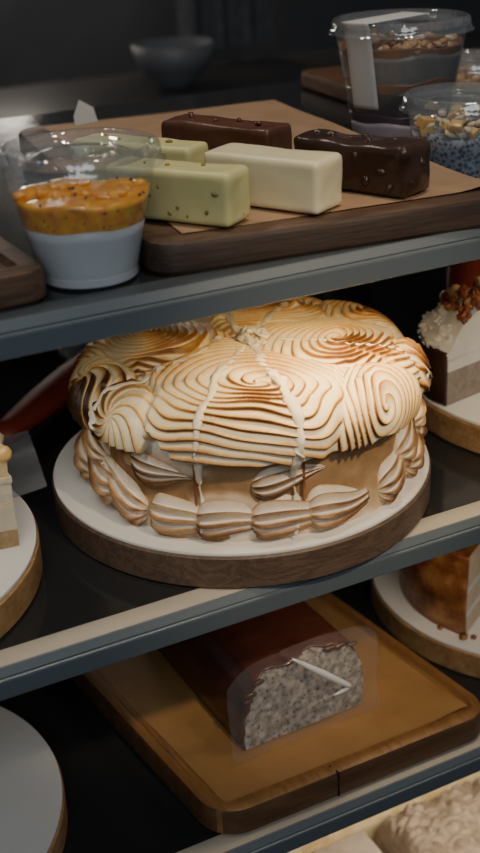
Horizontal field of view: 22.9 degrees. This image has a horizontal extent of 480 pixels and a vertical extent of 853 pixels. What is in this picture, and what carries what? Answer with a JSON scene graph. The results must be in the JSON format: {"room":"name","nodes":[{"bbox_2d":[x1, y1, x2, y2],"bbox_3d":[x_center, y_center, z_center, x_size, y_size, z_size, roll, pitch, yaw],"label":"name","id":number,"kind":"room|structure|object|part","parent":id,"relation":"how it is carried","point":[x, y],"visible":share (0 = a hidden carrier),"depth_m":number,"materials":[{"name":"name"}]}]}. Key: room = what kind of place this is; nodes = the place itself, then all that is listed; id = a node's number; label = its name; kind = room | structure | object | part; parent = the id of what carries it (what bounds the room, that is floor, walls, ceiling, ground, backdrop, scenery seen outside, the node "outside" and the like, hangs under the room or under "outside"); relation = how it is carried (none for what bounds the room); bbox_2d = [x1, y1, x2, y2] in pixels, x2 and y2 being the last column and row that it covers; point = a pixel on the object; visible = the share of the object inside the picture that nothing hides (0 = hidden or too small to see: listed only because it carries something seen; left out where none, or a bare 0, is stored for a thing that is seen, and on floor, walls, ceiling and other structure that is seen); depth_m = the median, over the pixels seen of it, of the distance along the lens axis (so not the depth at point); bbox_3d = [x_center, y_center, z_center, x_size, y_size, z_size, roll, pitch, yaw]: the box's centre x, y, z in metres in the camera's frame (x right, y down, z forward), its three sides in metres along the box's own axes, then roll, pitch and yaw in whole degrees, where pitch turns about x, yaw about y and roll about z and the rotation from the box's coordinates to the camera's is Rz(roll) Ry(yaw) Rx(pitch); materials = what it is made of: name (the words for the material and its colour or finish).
{"room":"food shop","nodes":[
{"label":"food shop","id":0,"kind":"room"},
{"bbox_2d":[0,0,479,87],"bbox_3d":[-1.166,-1.098,2.865,5.000,2.900,0.100,-14,27,-23],"label":"wall","id":1,"kind":"structure","parent":0,"point":[42,41],"depth_m":3.29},
{"bbox_3d":[0.033,1.136,1.452,5.000,0.050,5.100,-14,27,-23],"label":"floor","id":2,"kind":"structure","parent":0,"visible":0},
{"bbox_2d":[0,31,479,118],"bbox_3d":[-0.174,-0.057,2.497,2.600,1.240,0.650,-14,27,-23],"label":"countertop","id":3,"kind":"structure","parent":2,"relation":"on","point":[34,99],"depth_m":2.39,"materials":[{"name":"black"}]},
{"bbox_2d":[130,37,213,89],"bbox_3d":[-0.130,-0.711,2.324,0.164,0.085,0.164,-14,27,-23],"label":"bowl","id":4,"kind":"object","parent":3,"relation":"on","point":[171,63],"visible":1,"depth_m":2.28,"materials":[{"name":"grey ceramic"}]},
{"bbox_2d":[176,0,273,48],"bbox_3d":[-0.042,-1.092,2.511,0.220,0.550,0.036,-14,27,-23],"label":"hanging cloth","id":5,"kind":"object","parent":3,"relation":"on","point":[227,22],"visible":0.88,"depth_m":2.61,"materials":[{"name":"grey fabric"}]},
{"bbox_3d":[-0.631,0.280,1.226,0.030,1.750,0.030,-14,27,-23],"label":"trim","id":6,"kind":"structure","parent":2,"relation":"on","visible":0},
{"bbox_2d":[0,266,479,700],"bbox_3d":[-0.026,-0.014,1.046,1.600,0.020,0.580,-14,27,-23],"label":"display shelf","id":7,"kind":"object","parent":6,"relation":"attached to","point":[85,614],"visible":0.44,"depth_m":0.79,"materials":[{"name":"grey metal"}]},
{"bbox_2d":[0,513,42,637],"bbox_3d":[-0.272,0.099,0.780,0.280,0.025,0.280,-14,27,-23],"label":"round board","id":8,"kind":"object","parent":7,"relation":"on","point":[15,603],"visible":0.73,"depth_m":0.74,"materials":[{"name":"brown wood"}]},
{"bbox_2d":[0,490,36,599],"bbox_3d":[-0.273,0.087,0.774,0.278,0.002,0.278,-14,27,-23],"label":"card","id":9,"kind":"object","parent":8,"relation":"on","point":[14,561],"visible":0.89,"depth_m":0.77,"materials":[{"name":"white paper"}]},
{"bbox_2d":[0,433,18,548],"bbox_3d":[-0.225,0.031,0.790,0.124,0.080,0.132,-14,27,-23],"label":"cake","id":10,"kind":"object","parent":9,"relation":"on","point":[9,538],"visible":1,"depth_m":0.76,"materials":[{"name":"beige food"}]},
{"bbox_2d":[0,347,86,445],"bbox_3d":[-0.154,-0.037,1.036,0.038,0.026,0.220,7,27,21],"label":"cake server","id":11,"kind":"object","parent":7,"relation":"on","point":[48,397],"visible":0.57,"depth_m":0.98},
{"bbox_3d":[0.104,0.090,0.812,1.600,0.020,0.006,-14,27,-23],"label":"rail","id":12,"kind":"part","parent":7,"relation":"part of","materials":[{"name":"grey metal"}]},
{"bbox_2d":[52,450,430,588],"bbox_3d":[0.001,0.035,0.887,0.280,0.025,0.280,-14,27,-23],"label":"round board","id":13,"kind":"object","parent":7,"relation":"on","point":[236,572],"visible":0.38,"depth_m":0.77,"materials":[{"name":"brown wood"}]},
{"bbox_2d":[53,430,428,556],"bbox_3d":[0.001,0.023,0.881,0.278,0.002,0.278,-14,27,-23],"label":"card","id":14,"kind":"object","parent":13,"relation":"on","point":[75,493],"visible":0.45,"depth_m":0.79,"materials":[{"name":"white cardboard"}]},
{"bbox_2d":[67,296,432,541],"bbox_3d":[0.007,-0.024,0.853,0.255,0.106,0.258,7,27,21],"label":"cake","id":15,"kind":"object","parent":14,"relation":"on","point":[302,415],"visible":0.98,"depth_m":0.77,"materials":[{"name":"beige food"}]},
{"bbox_2d":[423,399,479,453],"bbox_3d":[0.281,-0.036,1.009,0.280,0.025,0.280,-14,27,-23],"label":"round board","id":16,"kind":"object","parent":7,"relation":"on","point":[463,434],"visible":0.22,"depth_m":0.94,"materials":[{"name":"brown wood"}]},
{"bbox_2d":[422,392,479,425],"bbox_3d":[0.281,-0.048,1.003,0.278,0.002,0.278,-14,27,-23],"label":"card","id":17,"kind":"object","parent":16,"relation":"on","point":[467,409],"visible":0.23,"depth_m":0.94,"materials":[{"name":"white paper"}]},
{"bbox_2d":[417,276,479,406],"bbox_3d":[0.201,-0.088,0.982,0.136,0.096,0.084,-14,27,-23],"label":"chocolate cake","id":18,"kind":"object","parent":17,"relation":"on","point":[449,335],"visible":0.98,"depth_m":0.94,"materials":[{"name":"food"}]},
{"bbox_2d":[446,259,479,288],"bbox_3d":[0.232,-0.141,1.139,0.068,0.110,0.068,-14,27,-23],"label":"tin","id":19,"kind":"object","parent":7,"relation":"on","point":[461,273],"visible":0.07,"depth_m":1.11,"materials":[{"name":"red metal"}]},
{"bbox_2d":[0,80,479,360],"bbox_3d":[-0.035,-0.205,0.956,1.600,0.020,0.580,-14,27,-23],"label":"display shelf","id":20,"kind":"object","parent":6,"relation":"attached to","point":[64,317],"visible":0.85,"depth_m":0.69,"materials":[{"name":"grey metal"}]},
{"bbox_2d":[0,237,46,311],"bbox_3d":[-0.248,-0.095,0.696,0.200,0.020,0.240,-16,28,-26],"label":"serving board","id":21,"kind":"object","parent":20,"relation":"on","point":[22,277],"visible":1,"depth_m":0.64,"materials":[{"name":"brown wood"}]},
{"bbox_2d":[3,128,164,288],"bbox_3d":[-0.088,-0.122,0.670,0.097,0.077,0.097,-14,27,-23],"label":"dessert cup","id":22,"kind":"object","parent":20,"relation":"on","point":[84,233],"visible":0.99,"depth_m":0.65,"materials":[{"name":"clear plastic"}]},
{"bbox_3d":[-0.090,-0.152,0.656,0.097,0.011,0.097,-14,27,-23],"label":"lid","id":23,"kind":"part","parent":22,"relation":"part of","materials":[{"name":"clear plastic"}]},
{"bbox_3d":[-0.041,-0.214,0.963,1.600,0.008,0.558,-14,27,-23],"label":"shelf panel","id":24,"kind":"part","parent":20,"relation":"part of","materials":[{"name":"black glass"}]},
{"bbox_3d":[0.095,-0.102,0.722,1.600,0.020,0.006,-14,27,-23],"label":"rail","id":25,"kind":"part","parent":20,"relation":"part of","materials":[{"name":"grey metal"}]},
{"bbox_2d":[18,101,479,275],"bbox_3d":[-0.009,-0.191,0.876,0.238,0.020,0.400,-11,26,-18],"label":"serving board","id":26,"kind":"object","parent":20,"relation":"on","point":[164,250],"visible":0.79,"depth_m":0.70,"materials":[{"name":"brown wood"}]},
{"bbox_2d":[44,100,479,232],"bbox_3d":[-0.001,-0.205,0.875,0.212,0.005,0.372,-11,26,-18],"label":"sheet","id":27,"kind":"object","parent":26,"relation":"on","point":[443,180],"visible":0.28,"depth_m":0.95,"materials":[{"name":"brown paper"}]},
{"bbox_2d":[74,100,97,125],"bbox_3d":[-0.132,-0.267,1.000,0.022,0.020,0.004,-20,30,-32],"label":"paper tag","id":28,"kind":"object","parent":27,"relation":"on","point":[84,113],"visible":1,"depth_m":1.00,"materials":[{"name":"white paper"}]},
{"bbox_2d":[73,133,208,179],"bbox_3d":[-0.065,-0.174,0.780,0.093,0.033,0.029,11,28,27],"label":"bar","id":29,"kind":"object","parent":27,"relation":"on","point":[174,149],"visible":0.55,"depth_m":0.77,"materials":[{"name":"green food"}]},
{"bbox_2d":[105,156,249,226],"bbox_3d":[-0.038,-0.142,0.708,0.088,0.033,0.030,11,28,27],"label":"bar","id":30,"kind":"object","parent":27,"relation":"on","point":[203,193],"visible":0.76,"depth_m":0.69,"materials":[{"name":"food"}]},
{"bbox_2d":[161,112,291,149],"bbox_3d":[-0.010,-0.196,0.815,0.096,0.037,0.033,15,30,32],"label":"bar","id":31,"kind":"object","parent":27,"relation":"on","point":[216,131],"visible":0.51,"depth_m":0.80,"materials":[{"name":"brown food"}]},
{"bbox_2d":[204,143,341,213],"bbox_3d":[0.020,-0.154,0.729,0.085,0.032,0.032,14,30,32],"label":"bar","id":32,"kind":"object","parent":27,"relation":"on","point":[303,181],"visible":0.78,"depth_m":0.71,"materials":[{"name":"beige food"}]},
{"bbox_2d":[294,128,430,197],"bbox_3d":[0.077,-0.170,0.754,0.091,0.036,0.038,17,32,36],"label":"bar","id":33,"kind":"object","parent":27,"relation":"on","point":[399,167],"visible":0.8,"depth_m":0.73,"materials":[{"name":"brown food"}]},
{"bbox_2d":[301,52,479,102],"bbox_3d":[0.199,-0.349,1.194,0.220,0.018,0.200,-11,26,-18],"label":"serving board","id":34,"kind":"object","parent":20,"relation":"on","point":[327,81],"visible":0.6,"depth_m":1.21,"materials":[{"name":"brown wood"}]},
{"bbox_2d":[328,8,474,136],"bbox_3d":[0.131,-0.284,0.967,0.116,0.100,0.116,-14,27,-23],"label":"dessert cup","id":35,"kind":"object","parent":20,"relation":"on","point":[378,70],"visible":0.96,"depth_m":0.93,"materials":[{"name":"clear plastic"}]},
{"bbox_3d":[0.129,-0.324,0.949,0.116,0.011,0.116,-14,27,-23],"label":"lid","id":36,"kind":"part","parent":35,"relation":"part of","materials":[{"name":"clear plastic"}]},
{"bbox_2d":[399,81,479,178],"bbox_3d":[0.162,-0.211,0.855,0.093,0.060,0.093,-14,27,-23],"label":"dessert cup","id":37,"kind":"object","parent":20,"relation":"on","point":[454,140],"visible":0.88,"depth_m":0.83,"materials":[{"name":"clear plastic"}]},
{"bbox_3d":[0.161,-0.234,0.844,0.093,0.011,0.093,-14,27,-23],"label":"lid","id":38,"kind":"part","parent":37,"relation":"part of","materials":[{"name":"clear plastic"}]},
{"bbox_2d":[451,48,479,115],"bbox_3d":[0.206,-0.303,1.053,0.098,0.053,0.098,-14,27,-23],"label":"dessert cup","id":39,"kind":"object","parent":20,"relation":"on","point":[467,89],"visible":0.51,"depth_m":1.02,"materials":[{"name":"clear plastic"}]},
{"bbox_3d":[0.205,-0.322,1.044,0.098,0.011,0.098,-14,27,-23],"label":"lid","id":40,"kind":"part","parent":39,"relation":"part of","materials":[{"name":"clear plastic"}]},
{"bbox_2d":[0,579,479,852],"bbox_3d":[-0.017,0.179,1.136,1.600,0.020,0.580,-14,27,-23],"label":"display shelf","id":41,"kind":"object","parent":6,"relation":"attached to","point":[116,803],"visible":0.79,"depth_m":0.90,"materials":[{"name":"black metal"}]},
{"bbox_2d":[47,748,67,852],"bbox_3d":[-0.277,0.297,0.860,0.300,0.025,0.300,-14,27,-23],"label":"round board","id":42,"kind":"object","parent":41,"relation":"on","point":[57,845],"visible":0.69,"depth_m":0.85,"materials":[{"name":"brown wood"}]},
{"bbox_2d":[0,706,62,852],"bbox_3d":[-0.278,0.285,0.854,0.298,0.002,0.298,-14,27,-23],"label":"plate","id":43,"kind":"object","parent":42,"relation":"on","point":[31,790],"visible":1,"depth_m":0.87,"materials":[{"name":"white ceramic"}]},
{"bbox_2d":[70,592,479,834],"bbox_3d":[-0.017,0.196,1.047,0.244,0.025,0.426,-18,29,-29],"label":"serving board","id":44,"kind":"object","parent":41,"relation":"on","point":[267,805],"visible":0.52,"depth_m":0.91,"materials":[{"name":"brown wood"}]},
{"bbox_2d":[98,597,466,802],"bbox_3d":[-0.018,0.186,1.042,0.214,0.004,0.397,-18,29,-29],"label":"sheet","id":45,"kind":"object","parent":44,"relation":"on","point":[397,699],"visible":0.29,"depth_m":0.94,"materials":[{"name":"brown paper"}]},
{"bbox_2d":[158,601,362,749],"bbox_3d":[0.001,0.165,0.985,0.134,0.086,0.220,-15,28,-25],"label":"cake","id":46,"kind":"object","parent":45,"relation":"on","point":[269,676],"visible":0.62,"depth_m":0.92,"materials":[{"name":"food"}]},
{"bbox_3d":[0.114,0.282,0.902,1.600,0.020,0.006,-14,27,-23],"label":"rail","id":47,"kind":"part","parent":41,"relation":"part of","materials":[{"name":"grey metal"}]},
{"bbox_2d":[371,578,479,677],"bbox_3d":[0.265,0.149,1.118,0.280,0.025,0.280,-14,27,-23],"label":"round board","id":48,"kind":"object","parent":41,"relation":"on","point":[461,661],"visible":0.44,"depth_m":1.03,"materials":[{"name":"brown wood"}]},
{"bbox_2d":[373,569,479,654],"bbox_3d":[0.264,0.137,1.112,0.278,0.002,0.278,-14,27,-23],"label":"card","id":49,"kind":"object","parent":48,"relation":"on","point":[387,585],"visible":0.31,"depth_m":1.05,"materials":[{"name":"white paper"}]},
{"bbox_2d":[399,543,479,639],"bbox_3d":[0.206,0.103,1.096,0.110,0.081,0.196,14,30,31],"label":"cake","id":50,"kind":"object","parent":49,"relation":"on","point":[444,589],"visible":0.37,"depth_m":1.02,"materials":[{"name":"orange food"}]},
{"bbox_3d":[-0.007,0.371,1.226,1.600,0.020,0.580,-14,27,-23],"label":"display shelf","id":51,"kind":"object","parent":6,"relation":"attached to","visible":0},
{"bbox_2d":[312,830,381,852],"bbox_3d":[0.109,0.410,1.051,0.070,0.046,0.100,-14,27,-23],"label":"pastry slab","id":52,"kind":"object","parent":51,"relation":"on","point":[360,842],"visible":1,"depth_m":1.07,"materials":[{"name":"beige food"}]},
{"bbox_2d":[288,771,479,852],"bbox_3d":[0.086,0.325,1.204,0.330,0.073,0.208,-14,27,-23],"label":"tray","id":53,"kind":"object","parent":51,"relation":"on","point":[370,826],"visible":0.02,"depth_m":1.12,"materials":[{"name":"beige wood"}]},
{"bbox_2d":[374,778,479,852],"bbox_3d":[0.205,0.379,1.091,0.132,0.060,0.100,-14,27,-23],"label":"cake","id":54,"kind":"object","parent":51,"relation":"on","point":[450,822],"visible":1,"depth_m":1.08,"materials":[{"name":"beige food"}]}
]}

